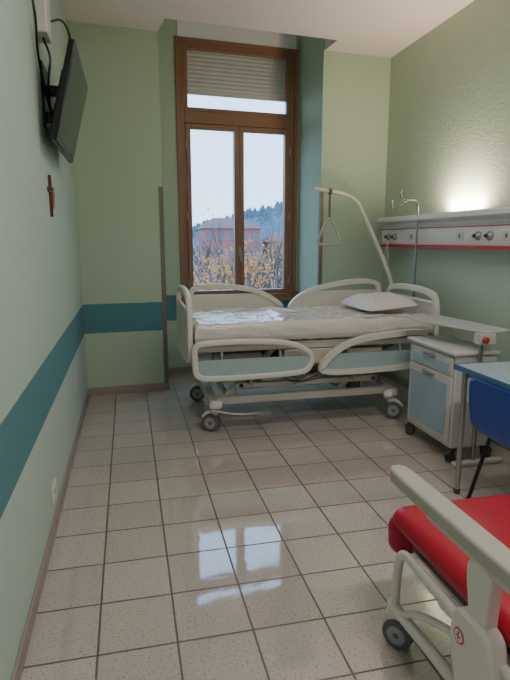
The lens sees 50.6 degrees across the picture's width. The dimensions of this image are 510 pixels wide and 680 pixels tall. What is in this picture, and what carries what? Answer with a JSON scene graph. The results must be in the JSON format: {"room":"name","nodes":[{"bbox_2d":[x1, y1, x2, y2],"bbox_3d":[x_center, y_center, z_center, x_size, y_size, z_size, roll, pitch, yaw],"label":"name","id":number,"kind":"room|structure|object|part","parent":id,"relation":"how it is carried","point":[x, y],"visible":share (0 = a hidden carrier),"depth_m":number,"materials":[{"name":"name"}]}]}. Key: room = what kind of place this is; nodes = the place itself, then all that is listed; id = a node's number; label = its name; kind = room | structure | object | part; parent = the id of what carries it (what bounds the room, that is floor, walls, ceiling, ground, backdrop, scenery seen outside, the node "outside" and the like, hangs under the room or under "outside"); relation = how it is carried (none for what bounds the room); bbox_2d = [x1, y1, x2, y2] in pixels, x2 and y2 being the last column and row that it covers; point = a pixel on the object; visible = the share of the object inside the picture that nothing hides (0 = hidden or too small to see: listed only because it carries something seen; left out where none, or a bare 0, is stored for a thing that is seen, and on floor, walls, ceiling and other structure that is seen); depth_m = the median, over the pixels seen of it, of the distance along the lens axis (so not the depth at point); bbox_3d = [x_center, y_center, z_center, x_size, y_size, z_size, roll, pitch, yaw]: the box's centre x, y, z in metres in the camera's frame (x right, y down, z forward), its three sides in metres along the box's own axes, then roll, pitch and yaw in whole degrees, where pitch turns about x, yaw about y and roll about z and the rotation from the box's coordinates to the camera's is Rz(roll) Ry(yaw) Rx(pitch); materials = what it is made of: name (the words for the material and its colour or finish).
{"room":"hospital room","nodes":[
{"label":"hospital room","id":0,"kind":"room"},
{"bbox_2d":[0,0,87,679],"bbox_3d":[-0.884,-0.884,1.480,0.150,4.100,6.749,-2,11,-13],"label":"wall","id":1,"kind":"structure","parent":0,"point":[44,386],"depth_m":2.35,"materials":[{"name":"paint"}]},
{"bbox_2d":[11,389,88,679],"bbox_3d":[-0.804,1.092,1.860,0.012,0.075,6.740,-2,11,-13],"label":"baseboard","id":2,"kind":"structure","parent":1,"relation":"attached to","point":[25,640],"depth_m":2.33,"materials":[{"name":"tile"}]},
{"bbox_2d":[47,175,54,216],"bbox_3d":[-1.151,-0.817,3.064,0.031,0.230,0.140,-2,11,-13],"label":"crucifix","id":3,"kind":"object","parent":1,"relation":"attached to","point":[50,189],"visible":1,"depth_m":3.06,"materials":[{"name":"brown wood"}]},
{"bbox_2d":[32,0,70,118],"bbox_3d":[-1.109,-1.544,2.904,0.119,0.681,0.657,0,11,-1],"label":"junction box","id":4,"kind":"object","parent":1,"relation":"attached to","point":[42,22],"visible":0.78,"depth_m":2.80,"materials":[{"name":"white plastic"}]},
{"bbox_2d":[51,478,56,504],"bbox_3d":[-1.021,0.770,2.747,0.012,0.085,0.130,-2,11,-13],"label":"wall outlet","id":5,"kind":"object","parent":1,"relation":"attached to","point":[54,485],"visible":1,"depth_m":2.72,"materials":[{"name":"white plastic"}]},
{"bbox_2d":[40,38,87,162],"bbox_3d":[-1.105,-1.351,3.164,0.208,0.491,0.900,-2,11,-13],"label":"television","id":6,"kind":"object","parent":1,"relation":"attached to","point":[70,94],"visible":0.89,"depth_m":2.95,"materials":[{"name":"black plastic"}]},
{"bbox_2d":[66,18,390,395],"bbox_3d":[-0.225,-1.641,5.563,3.490,4.100,0.800,-3,11,-17],"label":"wall","id":7,"kind":"structure","parent":0,"point":[126,147],"depth_m":5.17,"materials":[{"name":"paint"}]},
{"bbox_2d":[158,187,168,381],"bbox_3d":[-0.872,-0.500,5.152,0.040,1.855,0.039,-2,11,-13],"label":"trim","id":8,"kind":"structure","parent":7,"relation":"attached to","point":[161,209],"depth_m":5.13,"materials":[{"name":"brown wood"}]},
{"bbox_2d":[89,366,376,395],"bbox_3d":[-0.196,0.356,5.830,3.056,0.075,0.612,-3,11,-17],"label":"baseboard","id":9,"kind":"structure","parent":7,"relation":"attached to","point":[175,370],"depth_m":5.23,"materials":[{"name":"tile"}]},
{"bbox_2d":[174,36,298,304],"bbox_3d":[-0.176,-1.734,5.801,1.325,2.665,0.166,-3,11,-17],"label":"window","id":10,"kind":"structure","parent":7,"relation":"in","point":[205,67],"depth_m":5.72,"materials":[{"name":"brown wood"}]},
{"bbox_3d":[-0.449,-1.367,5.786,0.566,1.770,0.072,-3,11,-17],"label":"sash","id":11,"kind":"part","parent":10,"relation":"part of","materials":[{"name":"brown wood"}]},
{"bbox_3d":[-0.179,-2.682,5.638,1.145,0.620,0.056,-3,11,-17],"label":"transom sash","id":12,"kind":"part","parent":10,"relation":"part of","materials":[{"name":"brown wood"}]},
{"bbox_2d":[187,50,285,101],"bbox_3d":[-0.199,-2.805,5.676,1.145,0.492,0.014,-3,11,-17],"label":"roller shutter","id":13,"kind":"object","parent":10,"relation":"attached to","point":[256,74],"depth_m":5.67,"materials":[{"name":"beige plastic"}]},
{"bbox_3d":[-0.163,-0.433,6.002,1.325,0.035,0.065,-3,11,-17],"label":"sill","id":14,"kind":"part","parent":10,"relation":"part of","materials":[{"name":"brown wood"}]},
{"bbox_3d":[-0.160,-0.945,5.892,0.028,0.170,0.052,-2,11,-13],"label":"handle","id":15,"kind":"part","parent":10,"relation":"part of","materials":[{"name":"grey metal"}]},
{"bbox_3d":[0.095,-1.399,5.956,0.566,1.770,0.072,-3,11,-17],"label":"sash","id":16,"kind":"part","parent":10,"relation":"part of","materials":[{"name":"brown wood"}]},
{"bbox_2d":[177,20,296,49],"bbox_3d":[-0.166,-3.320,5.477,1.265,0.568,0.011,-3,11,-17],"label":"trim","id":17,"kind":"structure","parent":7,"relation":"attached to","point":[184,28],"depth_m":5.50,"materials":[{"name":"white paint"}]},
{"bbox_2d":[317,192,323,290],"bbox_3d":[0.672,-0.589,5.632,0.038,1.855,0.036,-2,11,-13],"label":"trim","id":18,"kind":"structure","parent":7,"relation":"attached to","point":[321,194],"depth_m":5.54,"materials":[{"name":"brown wood"}]},
{"bbox_2d":[21,372,509,679],"bbox_3d":[0.558,1.036,2.778,4.280,0.150,8.500,-2,11,-13],"label":"floor","id":19,"kind":"structure","parent":0,"point":[253,547],"depth_m":2.65,"materials":[{"name":"tile"}]},
{"bbox_2d":[176,278,439,431],"bbox_3d":[0.403,0.062,4.646,2.050,1.085,1.095,-2,11,-13],"label":"hospital bed","id":20,"kind":"object","parent":19,"relation":"on","point":[246,362],"visible":0.79,"depth_m":4.26,"materials":[{"name":"white plastic"}]},
{"bbox_3d":[-0.577,-0.086,4.390,0.020,0.370,0.815,-2,11,-13],"label":"board panel","id":21,"kind":"part","parent":20,"relation":"part of","materials":[{"name":"white plastic"}]},
{"bbox_3d":[-0.577,-0.143,4.379,0.040,0.585,0.915,-2,11,-13],"label":"footboard","id":22,"kind":"part","parent":20,"relation":"part of","materials":[{"name":"white plastic"}]},
{"bbox_3d":[-0.177,-0.349,4.981,0.824,0.151,0.012,-2,11,-13],"label":"rail panel","id":23,"kind":"part","parent":20,"relation":"part of","materials":[{"name":"white plastic"}]},
{"bbox_3d":[-0.177,-0.378,4.976,0.903,0.290,0.045,-2,11,-13],"label":"rail","id":24,"kind":"part","parent":20,"relation":"part of","materials":[{"name":"white plastic"}]},
{"bbox_3d":[-0.090,0.188,4.557,0.440,0.430,0.618,-2,11,-13],"label":"lift arm","id":25,"kind":"part","parent":20,"relation":"part of","materials":[{"name":"beige metal"}]},
{"bbox_3d":[-0.003,0.141,4.019,0.934,0.312,0.050,-2,11,-13],"label":"rail","id":26,"kind":"part","parent":20,"relation":"part of","materials":[{"name":"white plastic"}]},
{"bbox_3d":[0.170,0.208,4.621,0.654,0.366,0.140,-2,11,-13],"label":"lift motor","id":27,"kind":"part","parent":20,"relation":"part of","materials":[{"name":"grey metal"}]},
{"bbox_3d":[-0.003,0.197,4.030,0.863,0.126,0.012,-2,11,-13],"label":"rail panel","id":28,"kind":"part","parent":20,"relation":"part of","materials":[{"name":"plastic"}]},
{"bbox_3d":[0.197,0.168,4.108,0.028,0.196,0.096,-2,11,-13],"label":"rail arm","id":29,"kind":"part","parent":20,"relation":"part of","materials":[{"name":"grey metal"}]},
{"bbox_3d":[0.050,0.239,4.223,0.646,0.193,0.024,-2,11,-13],"label":"link rod","id":30,"kind":"part","parent":20,"relation":"part of","materials":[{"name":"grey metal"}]},
{"bbox_3d":[0.314,0.382,4.688,1.550,0.070,0.900,-2,11,-13],"label":"frame","id":31,"kind":"part","parent":20,"relation":"part of","materials":[{"name":"beige metal"}]},
{"bbox_3d":[0.358,0.280,4.679,1.200,0.049,0.660,-2,11,-13],"label":"frame","id":32,"kind":"part","parent":20,"relation":"part of","materials":[{"name":"beige metal"}]},
{"bbox_3d":[0.402,-0.044,4.629,1.950,0.060,0.840,-2,11,-13],"label":"deck frame","id":33,"kind":"part","parent":20,"relation":"part of","materials":[{"name":"beige metal"}]},
{"bbox_2d":[192,305,432,342],"bbox_3d":[0.405,-0.172,4.597,1.954,0.158,0.904,-2,11,-13],"label":"mattress","id":34,"kind":"object","parent":20,"relation":"on","point":[303,322],"visible":0.84,"depth_m":4.24,"materials":[{"name":"fabric"}]},
{"bbox_2d":[341,292,416,310],"bbox_3d":[1.077,-0.348,4.743,0.457,0.128,0.660,-2,11,-13],"label":"pillow","id":35,"kind":"object","parent":34,"relation":"on","point":[376,301],"visible":1,"depth_m":4.52,"materials":[{"name":"fabric"}]},
{"bbox_3d":[0.770,-0.426,5.191,0.941,0.320,0.045,-2,11,-13],"label":"rail","id":36,"kind":"part","parent":20,"relation":"part of","materials":[{"name":"white plastic"}]},
{"bbox_3d":[0.770,-0.392,5.197,0.861,0.171,0.012,-2,11,-13],"label":"rail panel","id":37,"kind":"part","parent":20,"relation":"part of","materials":[{"name":"white plastic"}]},
{"bbox_3d":[0.723,0.188,4.393,0.857,0.293,0.024,-2,11,-13],"label":"link rod","id":38,"kind":"part","parent":20,"relation":"part of","materials":[{"name":"grey metal"}]},
{"bbox_3d":[0.806,0.150,4.762,0.401,0.429,0.618,-2,11,-13],"label":"lift arm","id":39,"kind":"part","parent":20,"relation":"part of","materials":[{"name":"beige metal"}]},
{"bbox_2d":[315,187,394,292],"bbox_3d":[0.945,-0.741,5.046,0.835,1.318,0.052,-2,11,-13],"label":"pole","id":40,"kind":"object","parent":20,"relation":"attached to","point":[329,191],"visible":0.82,"depth_m":4.94,"materials":[{"name":"white metal"}]},
{"bbox_3d":[0.677,-0.988,4.937,0.235,0.259,0.026,-2,11,-13],"label":"grab handle","id":41,"kind":"part","parent":40,"relation":"part of","materials":[{"name":"white plastic"}]},
{"bbox_3d":[0.934,0.155,4.244,0.849,0.130,0.012,-2,11,-13],"label":"rail panel","id":42,"kind":"part","parent":20,"relation":"part of","materials":[{"name":"plastic"}]},
{"bbox_3d":[0.936,0.091,4.232,0.918,0.331,0.050,-2,11,-13],"label":"rail","id":43,"kind":"part","parent":20,"relation":"part of","materials":[{"name":"white plastic"}]},
{"bbox_2d":[391,189,419,296],"bbox_3d":[1.314,-0.654,4.805,0.284,1.334,0.060,-2,11,-13],"label":"pole","id":44,"kind":"object","parent":20,"relation":"attached to","point":[405,199],"visible":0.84,"depth_m":4.77,"materials":[{"name":"silver metal"}]},
{"bbox_3d":[1.381,-0.241,4.824,0.040,0.515,0.915,-2,11,-13],"label":"headboard","id":45,"kind":"part","parent":20,"relation":"part of","materials":[{"name":"white plastic"}]},
{"bbox_3d":[1.381,-0.204,4.831,0.020,0.340,0.815,-2,11,-13],"label":"board panel","id":46,"kind":"part","parent":20,"relation":"part of","materials":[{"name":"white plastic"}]},
{"bbox_2d":[382,465,509,679],"bbox_3d":[0.909,0.595,1.477,0.728,1.191,1.232,-2,11,-13],"label":"armchair","id":47,"kind":"object","parent":19,"relation":"on","point":[465,543],"visible":1,"depth_m":1.61,"materials":[{"name":"leather"}]},
{"bbox_3d":[0.615,0.815,1.419,0.040,0.508,1.050,-2,11,-13],"label":"frame","id":48,"kind":"part","parent":47,"relation":"part of","materials":[{"name":"white plastic"}]},
{"bbox_3d":[0.840,0.694,1.695,0.535,0.107,0.780,-2,11,-13],"label":"seat","id":49,"kind":"part","parent":47,"relation":"part of","materials":[{"name":"red leather"}]},
{"bbox_3d":[0.852,0.769,1.670,0.480,0.029,0.580,-2,11,-13],"label":"seat","id":50,"kind":"part","parent":47,"relation":"part of","materials":[{"name":"red leather"}]},
{"bbox_3d":[0.598,0.576,1.397,0.040,0.022,0.520,-2,11,-13],"label":"arm rail","id":51,"kind":"part","parent":47,"relation":"part of","materials":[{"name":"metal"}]},
{"bbox_3d":[0.598,0.738,1.427,0.044,0.328,0.100,-2,11,-13],"label":"arm post","id":52,"kind":"part","parent":47,"relation":"part of","materials":[{"name":"white plastic"}]},
{"bbox_2d":[404,335,500,461],"bbox_3d":[1.362,0.388,3.804,0.360,0.750,0.610,-2,11,-13],"label":"base cabinet","id":53,"kind":"object","parent":19,"relation":"on","point":[434,395],"visible":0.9,"depth_m":3.63,"materials":[{"name":"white laminate"}]},
{"bbox_3d":[1.195,0.223,3.734,0.018,0.016,0.140,-2,11,-13],"label":"handle","id":54,"kind":"part","parent":53,"relation":"part of","materials":[{"name":"grey metal"}]},
{"bbox_3d":[1.201,0.422,3.772,0.004,0.355,0.450,-2,11,-13],"label":"door panel","id":55,"kind":"part","parent":53,"relation":"part of","materials":[{"name":"blue laminate"}]},
{"bbox_3d":[1.195,0.096,3.710,0.018,0.016,0.140,-2,11,-13],"label":"handle","id":56,"kind":"part","parent":53,"relation":"part of","materials":[{"name":"grey metal"}]},
{"bbox_3d":[1.210,0.417,3.773,0.013,0.445,0.530,-2,11,-13],"label":"door","id":57,"kind":"part","parent":53,"relation":"part of","materials":[{"name":"plastic"}]},
{"bbox_3d":[1.201,0.142,3.720,0.004,0.055,0.450,-2,11,-13],"label":"drawer panel","id":58,"kind":"part","parent":53,"relation":"part of","materials":[{"name":"blue laminate"}]},
{"bbox_3d":[1.210,0.129,3.720,0.013,0.120,0.530,-2,11,-13],"label":"drawer","id":59,"kind":"part","parent":53,"relation":"part of","materials":[{"name":"plastic"}]},
{"bbox_2d":[403,314,508,466],"bbox_3d":[1.381,0.315,3.828,0.370,0.885,0.846,-2,11,-13],"label":"table","id":60,"kind":"object","parent":19,"relation":"on","point":[486,335],"visible":0.96,"depth_m":3.54,"materials":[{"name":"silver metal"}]},
{"bbox_3d":[1.429,0.408,3.478,0.028,0.770,0.028,-2,11,-13],"label":"post","id":61,"kind":"part","parent":60,"relation":"part of","materials":[{"name":"silver metal"}]},
{"bbox_3d":[1.438,0.002,3.362,0.040,0.040,0.038,-2,11,-13],"label":"knob","id":62,"kind":"part","parent":60,"relation":"part of","materials":[{"name":"red plastic"}]},
{"bbox_2d":[453,361,509,493],"bbox_3d":[1.631,0.571,2.784,0.830,0.762,0.900,-2,11,-13],"label":"desk","id":63,"kind":"object","parent":19,"relation":"on","point":[495,373],"visible":1,"depth_m":3.02,"materials":[{"name":"laminate"}]},
{"bbox_3d":[1.176,0.531,3.081,0.036,0.732,0.036,-2,11,-13],"label":"leg","id":64,"kind":"part","parent":63,"relation":"part of","materials":[{"name":"grey metal"}]},
{"bbox_2d":[466,378,509,498],"bbox_3d":[1.428,0.582,2.800,0.498,0.736,0.497,-2,11,-13],"label":"chair","id":65,"kind":"object","parent":19,"relation":"on","point":[489,405],"visible":0.94,"depth_m":2.76,"materials":[{"name":"blue plastic"}]},
{"bbox_3d":[1.238,0.718,2.991,0.112,0.397,0.028,9,13,39],"label":"leg","id":66,"kind":"part","parent":65,"relation":"part of","materials":[{"name":"black plastic"}]},
{"bbox_2d":[61,0,473,57],"bbox_3d":[0.661,-2.521,1.669,3.080,0.750,6.991,-2,11,-13],"label":"ceiling","id":67,"kind":"structure","parent":0,"point":[382,28],"depth_m":4.42,"materials":[{"name":"paint"}]},
{"bbox_2d":[381,0,509,380],"bbox_3d":[2.234,-1.039,2.316,0.150,4.100,6.991,-2,11,-13],"label":"wall","id":68,"kind":"structure","parent":0,"point":[448,146],"depth_m":4.45,"materials":[{"name":"paint"}]},
{"bbox_2d":[378,371,408,388],"bbox_3d":[2.157,0.944,2.655,0.012,0.075,6.972,-2,11,-13],"label":"baseboard","id":69,"kind":"structure","parent":68,"relation":"attached to","point":[388,374],"depth_m":5.58,"materials":[{"name":"tile"}]},
{"bbox_2d":[377,207,509,262],"bbox_3d":[1.650,-0.744,4.179,0.178,0.497,2.920,-2,11,-13],"label":"bedhead unit","id":70,"kind":"object","parent":68,"relation":"attached to","point":[489,228],"visible":0.91,"depth_m":4.33,"materials":[{"name":"metal"}]},
{"bbox_2d":[390,233,396,239],"bbox_3d":[1.349,-1.007,5.270,0.050,0.067,0.067,-2,11,-13],"label":"outlet","id":71,"kind":"object","parent":70,"relation":"attached to","point":[394,237],"depth_m":5.25,"materials":[{"name":"grey metal"}]},
{"bbox_2d":[409,233,414,239],"bbox_3d":[1.442,-0.951,4.968,0.011,0.060,0.100,-2,11,-13],"label":"socket","id":72,"kind":"object","parent":70,"relation":"attached to","point":[411,235],"depth_m":4.95,"materials":[{"name":"white plastic"}]},
{"bbox_2d":[377,207,509,224],"bbox_3d":[1.655,-0.958,4.140,0.168,0.064,2.920,-2,11,-13],"label":"lamp","id":73,"kind":"object","parent":70,"relation":"on","point":[502,213],"depth_m":4.27,"materials":[{"name":"metal"}]},
{"bbox_2d":[455,232,463,239],"bbox_3d":[1.611,-0.818,4.250,0.011,0.060,0.100,-2,11,-13],"label":"socket","id":74,"kind":"object","parent":70,"relation":"attached to","point":[458,235],"depth_m":4.25,"materials":[{"name":"white plastic"}]},
{"bbox_2d":[472,231,480,239],"bbox_3d":[1.644,-0.776,4.025,0.050,0.067,0.067,-2,11,-13],"label":"outlet","id":75,"kind":"object","parent":70,"relation":"attached to","point":[477,234],"depth_m":4.01,"materials":[{"name":"grey metal"}]},
{"bbox_2d":[483,231,493,239],"bbox_3d":[1.675,-0.752,3.891,0.050,0.067,0.067,-2,11,-13],"label":"outlet","id":76,"kind":"object","parent":70,"relation":"attached to","point":[489,235],"depth_m":3.87,"materials":[{"name":"grey metal"}]},
{"bbox_2d":[501,231,509,239],"bbox_3d":[1.736,-0.721,3.723,0.011,0.060,0.100,-2,11,-13],"label":"socket","id":77,"kind":"object","parent":70,"relation":"attached to","point":[505,235],"depth_m":3.73,"materials":[{"name":"white plastic"}]},
{"label":"outside","id":78,"kind":"structure","parent":0,"visible":0},
{"bbox_2d":[193,265,261,285],"bbox_3d":[5.122,-30.821,218.699,410.000,0.200,412.500,-2,11,-13],"label":"ground","id":79,"kind":"structure","parent":78,"point":[197,265],"depth_m":141.85,"materials":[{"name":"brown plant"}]},
{"bbox_2d":[193,249,233,289],"bbox_3d":[-4.062,-4.885,54.633,6.010,8.598,3.490,1,11,3],"label":"autumn tree","id":80,"kind":"object","parent":79,"relation":"on","point":[221,265],"visible":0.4,"depth_m":54.06,"materials":[{"name":"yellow plant"}]},
{"bbox_2d":[193,208,250,289],"bbox_3d":[-3.217,-3.447,38.545,5.824,11.670,4.355,-4,11,-22],"label":"autumn tree","id":81,"kind":"object","parent":79,"relation":"on","point":[213,234],"visible":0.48,"depth_m":38.36,"materials":[{"name":"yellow plant"}]},
{"bbox_2d":[197,218,262,289],"bbox_3d":[-3.976,-12.126,82.436,9.100,12.700,6.700,-2,11,-13],"label":"house","id":82,"kind":"structure","parent":79,"relation":"on","point":[226,231],"depth_m":79.26,"materials":[{"name":"tile"}]},
{"bbox_2d":[193,229,281,290],"bbox_3d":[-1.324,0.079,24.184,4.665,9.947,3.912,-2,11,-13],"label":"autumn tree","id":83,"kind":"object","parent":79,"relation":"on","point":[246,270],"visible":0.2,"depth_m":23.43,"materials":[{"name":"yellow plant"}]},
{"bbox_2d":[229,240,281,288],"bbox_3d":[1.452,-2.882,41.407,6.642,9.480,3.805,2,11,11],"label":"autumn tree","id":84,"kind":"object","parent":79,"relation":"on","point":[251,279],"visible":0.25,"depth_m":40.85,"materials":[{"name":"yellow plant"}]},
{"bbox_2d":[244,249,281,288],"bbox_3d":[0.646,-4.533,52.032,4.158,8.866,3.487,-6,12,-31],"label":"autumn tree","id":85,"kind":"object","parent":79,"relation":"on","point":[281,249],"visible":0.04,"depth_m":51.64,"materials":[{"name":"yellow plant"}]},
{"bbox_2d":[245,213,281,288],"bbox_3d":[1.296,-1.938,31.287,4.234,11.345,5.662,3,11,14],"label":"autumn tree","id":86,"kind":"object","parent":79,"relation":"on","point":[269,248],"visible":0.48,"depth_m":29.99,"materials":[{"name":"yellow plant"}]},
{"bbox_2d":[260,232,281,288],"bbox_3d":[3.880,-11.052,82.406,4.900,10.600,6.700,-2,11,-13],"label":"house","id":87,"kind":"structure","parent":79,"relation":"on","point":[279,237],"depth_m":80.08,"materials":[{"name":"tile"}]},
{"bbox_2d":[266,233,281,286],"bbox_3d":[2.824,-6.195,57.447,3.997,10.163,4.766,1,11,5],"label":"autumn tree","id":88,"kind":"object","parent":79,"relation":"on","point":[278,233],"visible":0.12,"depth_m":56.27,"materials":[{"name":"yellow plant"}]},
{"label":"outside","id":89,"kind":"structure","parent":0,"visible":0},
{"bbox_2d":[192,201,282,264],"bbox_3d":[29.733,-78.813,259.297,420.000,80.380,97.669,-2,11,-13],"label":"wooded hill","id":90,"kind":"structure","parent":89,"point":[261,217],"depth_m":263.98,"materials":[{"name":"blue plant"}]}
]}

